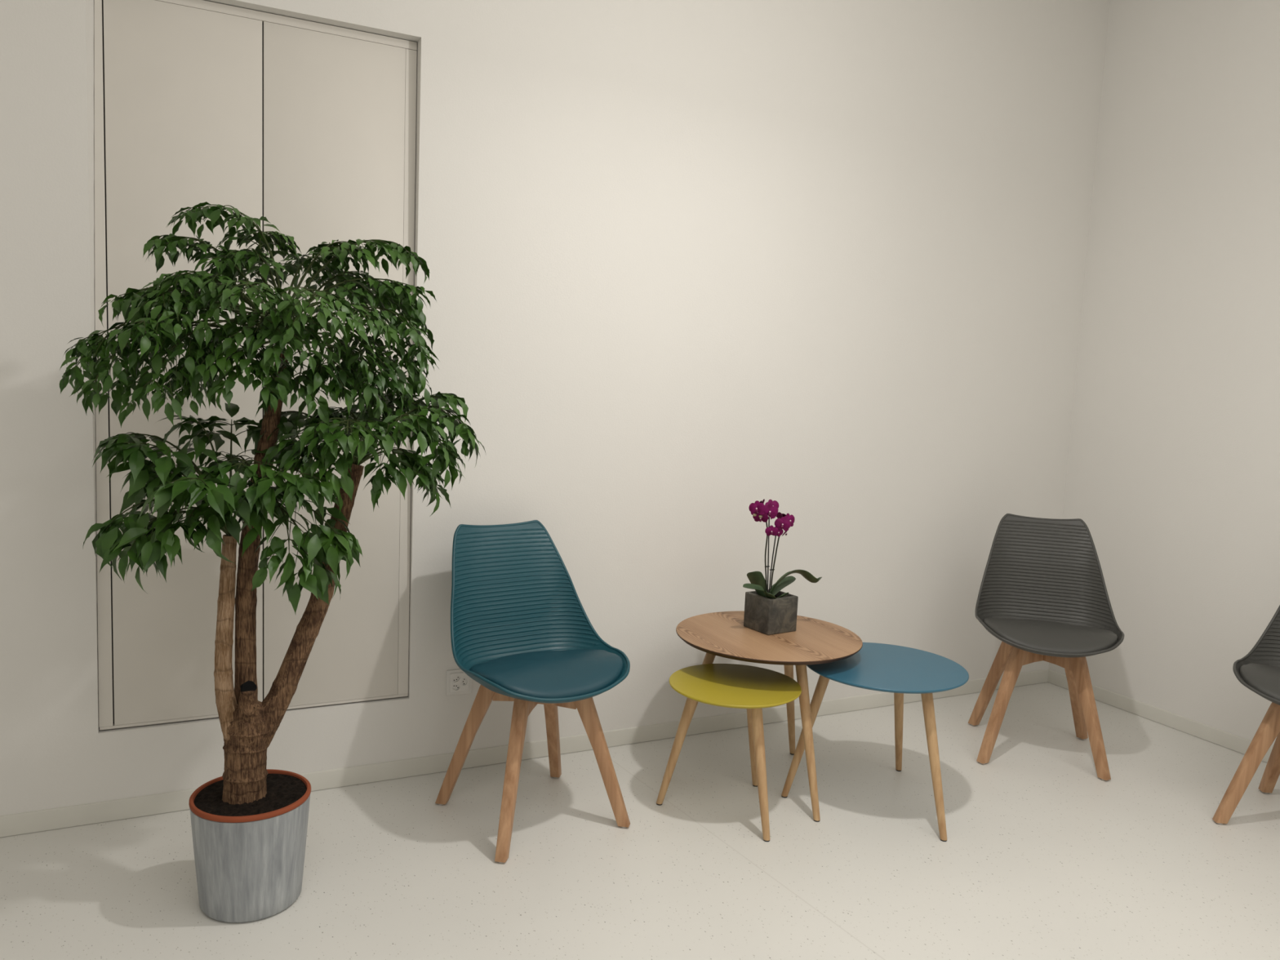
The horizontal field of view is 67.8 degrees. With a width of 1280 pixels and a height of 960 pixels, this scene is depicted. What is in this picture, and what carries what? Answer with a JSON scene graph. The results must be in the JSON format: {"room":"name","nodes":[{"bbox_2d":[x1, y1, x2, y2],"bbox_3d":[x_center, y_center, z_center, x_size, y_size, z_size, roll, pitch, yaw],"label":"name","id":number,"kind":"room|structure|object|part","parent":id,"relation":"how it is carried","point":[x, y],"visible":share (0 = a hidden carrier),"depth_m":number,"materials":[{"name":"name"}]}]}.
{"room":"waiting room","nodes":[
{"label":"waiting room","id":0,"kind":"room"},
{"bbox_2d":[0,0,1110,815],"bbox_3d":[-0.654,-0.573,2.901,5.600,3.000,0.150,-1,7,-27],"label":"wall","id":1,"kind":"structure","parent":0,"point":[691,264],"depth_m":3.20,"materials":[{"name":"paint"}]},
{"bbox_2d":[93,0,417,729],"bbox_3d":[-1.064,-0.300,2.691,0.835,1.956,0.029,-1,6,-27],"label":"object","id":2,"kind":"object","parent":1,"relation":"attached to","point":[306,127],"visible":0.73,"depth_m":2.64,"materials":[{"name":"paint"}]},
{"bbox_3d":[-1.234,-0.290,2.603,0.378,1.924,0.020,-1,6,-27],"label":"door","id":3,"kind":"part","parent":2,"relation":"part of","materials":[{"name":"paint"}]},
{"bbox_3d":[-1.058,-0.299,2.707,0.802,1.951,0.008,-1,6,-27],"label":"panel","id":4,"kind":"part","parent":2,"relation":"part of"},
{"bbox_3d":[-0.890,-0.294,2.775,0.385,1.924,0.020,-1,6,-27],"label":"door","id":5,"kind":"part","parent":2,"relation":"part of","materials":[{"name":"paint"}]},
{"bbox_2d":[445,669,471,695],"bbox_3d":[-0.571,0.639,3.011,0.082,0.082,0.008,-1,7,-27],"label":"wall socket","id":6,"kind":"object","parent":1,"relation":"attached to","point":[458,682],"visible":0.92,"depth_m":3.01,"materials":[{"name":"white plastic"}]},
{"bbox_2d":[452,684,459,689],"bbox_3d":[-0.581,0.653,3.007,0.023,0.019,0.001,-1,7,-27],"label":"outlet","id":7,"kind":"object","parent":6,"relation":"attached to","point":[455,686],"depth_m":3.01,"materials":[{"name":"white plastic"}]},
{"bbox_2d":[453,675,459,681],"bbox_3d":[-0.580,0.626,3.004,0.023,0.020,0.001,-1,7,-27],"label":"outlet","id":8,"kind":"object","parent":6,"relation":"attached to","point":[455,678],"depth_m":3.00,"materials":[{"name":"white plastic"}]},
{"bbox_3d":[-0.571,0.639,3.011,0.061,0.061,0.006,-1,7,-27],"label":"insert plate","id":9,"kind":"part","parent":6,"relation":"part of","materials":[{"name":"white plastic"}]},
{"bbox_2d":[462,678,466,684],"bbox_3d":[-0.556,0.638,3.018,0.018,0.023,0.001,-1,7,-27],"label":"outlet","id":10,"kind":"object","parent":6,"relation":"attached to","point":[464,680],"depth_m":3.02,"materials":[{"name":"white plastic"}]},
{"bbox_2d":[0,669,1048,837],"bbox_3d":[-0.683,0.897,2.989,5.600,0.058,0.007,-1,7,-27],"label":"baseboard","id":11,"kind":"structure","parent":1,"relation":"attached to","point":[17,824],"depth_m":3.01,"materials":[{"name":"paint"}]},
{"bbox_2d":[0,681,1279,959],"bbox_3d":[0.337,1.250,0.960,5.900,0.120,4.900,-1,7,-27],"label":"floor","id":12,"kind":"structure","parent":0,"point":[1042,857],"depth_m":2.51,"materials":[{"name":"plastic"}]},
{"bbox_2d":[59,201,485,923],"bbox_3d":[-0.804,0.197,2.214,0.886,1.605,0.565,-3,8,-43],"label":"potted tree","id":13,"kind":"object","parent":12,"relation":"on","point":[249,823],"visible":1,"depth_m":2.11,"materials":[{"name":"green plant"}]},
{"bbox_3d":[-0.935,0.366,2.178,0.072,0.487,0.052,-1,7,-27],"label":"stem","id":14,"kind":"part","parent":13,"relation":"part of","materials":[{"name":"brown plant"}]},
{"bbox_3d":[-0.918,0.869,2.251,0.264,0.252,0.264,-1,7,-27],"label":"pot","id":15,"kind":"part","parent":13,"relation":"part of","materials":[{"name":"metal"}]},
{"bbox_3d":[-0.873,0.149,2.198,0.119,0.900,0.061,-1,7,-27],"label":"stem","id":16,"kind":"part","parent":13,"relation":"part of","materials":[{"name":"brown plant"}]},
{"bbox_3d":[-0.791,0.292,2.240,0.268,0.671,0.065,-1,7,-27],"label":"stem","id":17,"kind":"part","parent":13,"relation":"part of","materials":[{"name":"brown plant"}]},
{"bbox_2d":[435,520,630,862],"bbox_3d":[-0.303,0.560,2.719,0.480,0.818,0.504,-2,8,-35],"label":"dining chair","id":18,"kind":"object","parent":12,"relation":"on","point":[521,628],"visible":1,"depth_m":2.76,"materials":[{"name":"teal plastic"}]},
{"bbox_3d":[-0.496,0.756,2.764,0.189,0.391,0.034,4,6,10],"label":"leg","id":19,"kind":"part","parent":18,"relation":"part of","materials":[{"name":"brown wood"}]},
{"bbox_3d":[-0.339,0.787,2.540,0.034,0.391,0.189,4,6,10],"label":"leg","id":20,"kind":"part","parent":18,"relation":"part of","materials":[{"name":"brown wood"}]},
{"bbox_3d":[-0.298,0.606,2.714,0.206,0.067,0.206,-2,8,-35],"label":"cross frame","id":21,"kind":"part","parent":18,"relation":"part of","materials":[{"name":"brown wood"}]},
{"bbox_2d":[469,648,622,697],"bbox_3d":[-0.260,0.533,2.656,0.427,0.066,0.312,-2,8,-35],"label":"seat cushion","id":22,"kind":"object","parent":18,"relation":"on","point":[522,673],"depth_m":2.60,"materials":[{"name":"teal fabric"}]},
{"bbox_3d":[-0.271,0.749,2.922,0.034,0.391,0.189,4,6,10],"label":"leg","id":23,"kind":"part","parent":18,"relation":"part of","materials":[{"name":"brown wood"}]},
{"bbox_3d":[-0.114,0.779,2.698,0.189,0.391,0.034,4,6,10],"label":"leg","id":24,"kind":"part","parent":18,"relation":"part of","materials":[{"name":"brown wood"}]},
{"bbox_2d":[656,663,801,841],"bbox_3d":[0.275,0.792,2.813,0.388,0.388,0.409,-1,7,-27],"label":"side table","id":25,"kind":"object","parent":12,"relation":"on","point":[752,688],"visible":1,"depth_m":2.78,"materials":[{"name":"yellow paint"}]},
{"bbox_3d":[0.116,0.787,2.836,0.119,0.369,0.033,3,6,6],"label":"leg","id":26,"kind":"part","parent":25,"relation":"part of","materials":[{"name":"brown wood"}]},
{"bbox_3d":[0.348,0.785,2.957,0.033,0.369,0.119,6,7,28],"label":"leg","id":27,"kind":"part","parent":25,"relation":"part of","materials":[{"name":"brown wood"}]},
{"bbox_3d":[0.340,0.814,2.686,0.033,0.370,0.119,-1,7,-27],"label":"leg","id":28,"kind":"part","parent":25,"relation":"part of","materials":[{"name":"brown wood"}]},
{"bbox_2d":[662,610,862,822],"bbox_3d":[0.394,0.725,3.017,0.580,0.487,0.587,-1,7,-27],"label":"side table","id":29,"kind":"object","parent":12,"relation":"on","point":[724,634],"visible":0.81,"depth_m":2.89,"materials":[{"name":"brown wood"}]},
{"bbox_3d":[0.166,0.722,3.014,0.165,0.466,0.033,2,6,-2],"label":"leg","id":30,"kind":"part","parent":29,"relation":"part of","materials":[{"name":"brown wood"}]},
{"bbox_2d":[742,498,822,635],"bbox_3d":[0.439,0.267,3.037,0.300,0.422,0.128,-2,7,-34],"label":"potted orchid","id":31,"kind":"object","parent":29,"relation":"on","point":[772,611],"visible":1,"depth_m":3.00,"materials":[{"name":"stone"}]},
{"bbox_3d":[0.362,0.087,2.942,0.053,0.046,0.005,5,7,24],"label":"flower","id":32,"kind":"part","parent":31,"relation":"part of","materials":[{"name":"purple plant"}]},
{"bbox_3d":[0.375,0.113,2.956,0.049,0.037,0.019,4,6,14],"label":"flower","id":33,"kind":"part","parent":31,"relation":"part of","materials":[{"name":"purple plant"}]},
{"bbox_3d":[0.385,0.240,2.987,0.063,0.300,0.006,-2,8,-35],"label":"flower stem","id":34,"kind":"part","parent":31,"relation":"part of","materials":[{"name":"green plant"}]},
{"bbox_3d":[0.418,0.420,3.047,0.121,0.114,0.121,-2,7,-34],"label":"pot","id":35,"kind":"part","parent":31,"relation":"part of","materials":[{"name":"concrete"}]},
{"bbox_3d":[0.402,0.096,2.956,0.056,0.048,0.006,2,6,-9],"label":"flower","id":36,"kind":"part","parent":31,"relation":"part of","materials":[{"name":"purple plant"}]},
{"bbox_3d":[0.412,0.159,2.981,0.041,0.035,0.006,3,6,6],"label":"flower","id":37,"kind":"part","parent":31,"relation":"part of","materials":[{"name":"purple plant"}]},
{"bbox_3d":[0.412,0.083,2.984,0.051,0.045,0.010,0,7,-23],"label":"flower","id":38,"kind":"part","parent":31,"relation":"part of","materials":[{"name":"purple plant"}]},
{"bbox_3d":[0.438,0.261,3.017,0.046,0.257,0.009,0,6,-18],"label":"flower stem","id":39,"kind":"part","parent":31,"relation":"part of","materials":[{"name":"green plant"}]},
{"bbox_3d":[0.433,0.163,2.995,0.038,0.033,0.009,0,7,-23],"label":"flower","id":40,"kind":"part","parent":31,"relation":"part of","materials":[{"name":"purple plant"}]},
{"bbox_3d":[0.450,0.117,3.026,0.028,0.033,0.048,-2,7,-34],"label":"flower","id":41,"kind":"part","parent":31,"relation":"part of","materials":[{"name":"purple plant"}]},
{"bbox_3d":[0.447,0.138,2.984,0.051,0.045,0.005,3,6,8],"label":"flower","id":42,"kind":"part","parent":31,"relation":"part of","materials":[{"name":"purple plant"}]},
{"bbox_3d":[0.470,0.128,3.010,0.053,0.046,0.007,-3,8,-39],"label":"flower","id":43,"kind":"part","parent":31,"relation":"part of","materials":[{"name":"purple plant"}]},
{"bbox_3d":[0.502,0.716,3.210,0.033,0.466,0.153,6,7,29],"label":"leg","id":44,"kind":"part","parent":29,"relation":"part of","materials":[{"name":"brown wood"}]},
{"bbox_3d":[0.495,0.757,2.828,0.034,0.466,0.153,-1,7,-27],"label":"leg","id":45,"kind":"part","parent":29,"relation":"part of","materials":[{"name":"brown wood"}]},
{"bbox_2d":[781,642,968,841],"bbox_3d":[0.738,0.779,2.903,0.504,0.433,0.533,-1,7,-27],"label":"side table","id":46,"kind":"object","parent":12,"relation":"on","point":[899,670],"visible":0.77,"depth_m":2.84,"materials":[{"name":"paint"}]},
{"bbox_3d":[0.514,0.773,2.925,0.135,0.414,0.033,2,6,-2],"label":"leg","id":47,"kind":"part","parent":46,"relation":"part of","materials":[{"name":"brown wood"}]},
{"bbox_3d":[0.845,0.766,3.118,0.033,0.414,0.135,6,7,28],"label":"leg","id":48,"kind":"part","parent":46,"relation":"part of","materials":[{"name":"brown wood"}]},
{"bbox_3d":[0.842,0.808,2.735,0.034,0.414,0.135,-1,7,-27],"label":"leg","id":49,"kind":"part","parent":46,"relation":"part of","materials":[{"name":"brown wood"}]},
{"bbox_2d":[968,513,1124,781],"bbox_3d":[1.437,0.564,3.388,0.480,0.818,0.504,4,6,14],"label":"dining chair","id":50,"kind":"object","parent":12,"relation":"on","point":[1043,593],"visible":1,"depth_m":3.48,"materials":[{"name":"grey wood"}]},
{"bbox_3d":[1.326,0.749,3.565,0.034,0.391,0.189,-1,7,-30],"label":"leg","id":51,"kind":"part","parent":50,"relation":"part of","materials":[{"name":"brown wood"}]},
{"bbox_3d":[1.256,0.774,3.301,0.189,0.391,0.034,-1,7,-30],"label":"leg","id":52,"kind":"part","parent":50,"relation":"part of","materials":[{"name":"brown wood"}]},
{"bbox_3d":[1.431,0.609,3.381,0.206,0.067,0.206,4,6,14],"label":"cross frame","id":53,"kind":"part","parent":50,"relation":"part of","materials":[{"name":"brown wood"}]},
{"bbox_2d":[982,617,1117,653],"bbox_3d":[1.419,0.535,3.315,0.427,0.066,0.312,4,6,14],"label":"seat cushion","id":54,"kind":"object","parent":50,"relation":"on","point":[1079,635],"depth_m":3.24,"materials":[{"name":"grey fabric"}]},
{"bbox_3d":[1.592,0.768,3.497,0.189,0.391,0.034,-1,7,-30],"label":"leg","id":55,"kind":"part","parent":50,"relation":"part of","materials":[{"name":"brown wood"}]},
{"bbox_3d":[1.522,0.793,3.232,0.034,0.391,0.189,-1,7,-30],"label":"leg","id":56,"kind":"part","parent":50,"relation":"part of","materials":[{"name":"brown wood"}]},
{"bbox_2d":[1212,604,1279,824],"bbox_3d":[2.060,0.651,2.835,0.504,0.818,0.480,-3,8,-39],"label":"dining chair","id":57,"kind":"object","parent":12,"relation":"on","point":[1259,670],"visible":1,"depth_m":2.87,"materials":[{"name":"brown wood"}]},
{"bbox_3d":[1.849,0.847,2.867,0.152,0.391,0.152,-3,8,-39],"label":"leg","id":58,"kind":"part","parent":57,"relation":"part of","materials":[{"name":"brown wood"}]},
{"bbox_2d":[1239,662,1279,700],"bbox_3d":[2.006,0.618,2.785,0.312,0.066,0.427,-3,8,-39],"label":"seat cushion","id":59,"kind":"object","parent":57,"relation":"on","point":[1263,679],"depth_m":2.83,"materials":[{"name":"grey fabric"}]},
{"bbox_3d":[2.061,0.838,3.042,0.034,0.391,0.189,3,6,5],"label":"leg","id":60,"kind":"part","parent":57,"relation":"part of","materials":[{"name":"brown wood"}]},
{"bbox_2d":[1048,0,1279,747],"bbox_3d":[2.975,-0.326,2.080,0.150,3.000,4.900,-1,7,-27],"label":"wall","id":61,"kind":"structure","parent":0,"point":[1173,473],"depth_m":3.66,"materials":[{"name":"paint"}]},
{"bbox_2d":[1047,669,1272,762],"bbox_3d":[2.842,1.137,2.200,0.007,0.058,4.593,-1,7,-27],"label":"baseboard","id":62,"kind":"structure","parent":61,"relation":"attached to","point":[1231,741],"depth_m":3.73,"materials":[{"name":"paint"}]}
]}

